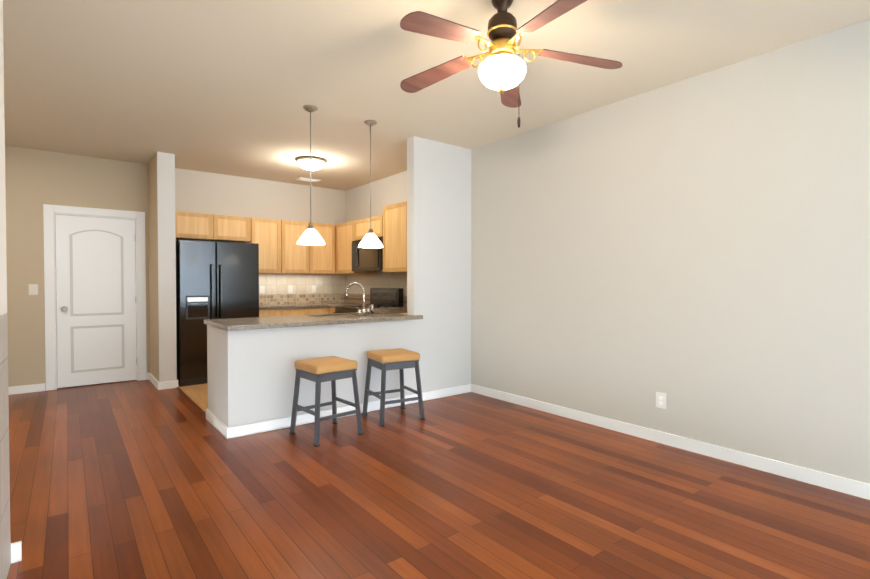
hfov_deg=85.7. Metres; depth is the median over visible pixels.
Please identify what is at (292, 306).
countertop
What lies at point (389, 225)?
upper cabinet
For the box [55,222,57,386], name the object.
wall
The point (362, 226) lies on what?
upper cabinet
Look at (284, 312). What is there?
base cabinet
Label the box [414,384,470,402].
baseboard
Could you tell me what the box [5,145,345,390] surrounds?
wall
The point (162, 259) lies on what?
wall
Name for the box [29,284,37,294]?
switch plate
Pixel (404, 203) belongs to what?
upper cabinet
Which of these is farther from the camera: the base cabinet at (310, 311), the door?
the base cabinet at (310, 311)
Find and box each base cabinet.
[259,309,282,316]
[283,308,306,315]
[307,308,326,314]
[330,308,406,314]
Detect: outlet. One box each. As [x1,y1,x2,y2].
[260,286,264,292]
[288,286,292,292]
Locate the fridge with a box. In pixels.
[176,239,258,386]
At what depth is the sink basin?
4.88 m
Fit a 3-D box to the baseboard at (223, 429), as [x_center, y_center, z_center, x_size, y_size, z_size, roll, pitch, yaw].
[-1.155,1.128,4.548,1.810,0.088,0.718,-1,1,-38]
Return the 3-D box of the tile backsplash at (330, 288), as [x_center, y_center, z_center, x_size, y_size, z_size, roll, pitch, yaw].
[-2.105,-0.012,7.190,1.590,0.457,0.012,-1,1,-38]
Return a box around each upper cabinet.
[175,211,334,273]
[335,221,374,273]
[355,215,382,240]
[383,202,402,272]
[403,201,406,272]
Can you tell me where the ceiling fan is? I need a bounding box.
[400,0,621,127]
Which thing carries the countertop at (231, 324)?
on the wall at (439, 236)
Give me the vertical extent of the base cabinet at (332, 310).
0.870 m
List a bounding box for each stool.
[289,356,363,446]
[362,348,424,426]
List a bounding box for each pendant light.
[297,105,324,244]
[358,120,382,247]
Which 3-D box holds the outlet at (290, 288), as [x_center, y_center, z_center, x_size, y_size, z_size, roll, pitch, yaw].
[-2.194,-0.004,7.109,0.070,0.110,0.005,-1,1,-38]
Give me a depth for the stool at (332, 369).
3.77 m
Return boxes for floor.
[7,380,869,578]
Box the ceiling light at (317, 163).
[297,156,324,169]
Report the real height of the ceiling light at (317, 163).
0.117 m
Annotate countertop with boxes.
[204,312,422,330]
[259,302,361,309]
[328,304,406,312]
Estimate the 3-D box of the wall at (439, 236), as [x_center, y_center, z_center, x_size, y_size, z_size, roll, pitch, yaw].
[-0.829,-0.202,4.783,2.610,2.740,0.690,-1,1,-38]
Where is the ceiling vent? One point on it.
(307, 179)
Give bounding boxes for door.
[55,214,136,387]
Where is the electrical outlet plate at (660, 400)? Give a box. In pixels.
[656,392,665,408]
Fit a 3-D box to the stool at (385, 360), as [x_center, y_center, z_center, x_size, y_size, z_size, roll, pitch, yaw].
[-0.388,0.875,4.327,0.445,0.604,0.445,-1,1,-30]
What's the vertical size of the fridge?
1.750 m
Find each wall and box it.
[0,0,21,578]
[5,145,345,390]
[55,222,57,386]
[148,152,176,381]
[207,136,470,427]
[346,19,869,483]
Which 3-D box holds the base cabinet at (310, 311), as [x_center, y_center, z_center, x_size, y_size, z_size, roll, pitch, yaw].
[-1.907,0.699,6.962,0.313,0.870,0.602,-1,1,-38]
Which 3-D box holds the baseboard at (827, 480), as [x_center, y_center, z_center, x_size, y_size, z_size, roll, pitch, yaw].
[2.618,1.161,2.514,0.014,0.088,7.170,-1,1,-38]
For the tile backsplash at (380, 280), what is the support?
attached to the wall at (696, 249)
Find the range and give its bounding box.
[333,288,402,312]
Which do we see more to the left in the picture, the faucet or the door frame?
the door frame
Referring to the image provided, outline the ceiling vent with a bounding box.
[295,177,320,182]
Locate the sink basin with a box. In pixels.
[311,312,383,316]
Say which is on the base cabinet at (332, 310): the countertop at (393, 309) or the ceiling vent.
the countertop at (393, 309)
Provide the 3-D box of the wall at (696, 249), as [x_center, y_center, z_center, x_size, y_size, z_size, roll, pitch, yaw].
[1.736,-0.185,3.726,0.120,2.740,10.440,-1,1,-38]
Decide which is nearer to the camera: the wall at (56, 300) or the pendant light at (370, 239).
the pendant light at (370, 239)
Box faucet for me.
[346,282,373,315]
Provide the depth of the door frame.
5.47 m
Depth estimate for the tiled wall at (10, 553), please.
1.97 m
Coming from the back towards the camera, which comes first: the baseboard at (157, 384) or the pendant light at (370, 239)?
the baseboard at (157, 384)
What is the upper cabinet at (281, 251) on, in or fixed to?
attached to the wall at (35, 180)
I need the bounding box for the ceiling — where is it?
[3,0,869,190]
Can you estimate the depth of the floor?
2.66 m
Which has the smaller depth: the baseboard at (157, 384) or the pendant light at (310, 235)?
the pendant light at (310, 235)
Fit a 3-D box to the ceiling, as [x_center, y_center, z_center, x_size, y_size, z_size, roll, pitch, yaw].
[-0.278,-1.555,2.123,5.240,0.050,10.440,-1,1,-38]
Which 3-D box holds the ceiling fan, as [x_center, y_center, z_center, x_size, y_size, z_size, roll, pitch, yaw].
[0.321,-1.184,2.448,1.200,0.699,1.242,-1,1,-38]
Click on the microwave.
(367, 259)
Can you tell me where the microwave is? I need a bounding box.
[352,237,382,271]
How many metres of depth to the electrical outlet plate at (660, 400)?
3.62 m
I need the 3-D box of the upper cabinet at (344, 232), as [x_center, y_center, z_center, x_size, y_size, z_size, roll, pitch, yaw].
[-1.206,-0.618,7.070,0.342,0.760,0.577,-1,1,-38]
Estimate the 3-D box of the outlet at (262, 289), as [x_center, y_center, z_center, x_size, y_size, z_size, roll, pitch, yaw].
[-2.524,0.000,6.849,0.070,0.110,0.005,-1,1,-38]
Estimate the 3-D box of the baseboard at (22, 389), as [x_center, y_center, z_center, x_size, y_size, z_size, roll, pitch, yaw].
[-4.521,1.116,5.310,2.206,0.088,0.014,-1,1,-38]
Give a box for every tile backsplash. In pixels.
[259,273,345,304]
[345,273,406,306]
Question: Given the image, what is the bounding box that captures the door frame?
[43,204,146,390]
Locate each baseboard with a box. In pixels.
[8,373,148,394]
[149,373,177,389]
[206,394,413,438]
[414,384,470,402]
[471,384,869,499]
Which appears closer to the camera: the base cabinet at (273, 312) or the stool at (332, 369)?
the stool at (332, 369)
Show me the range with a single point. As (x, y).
(386, 297)

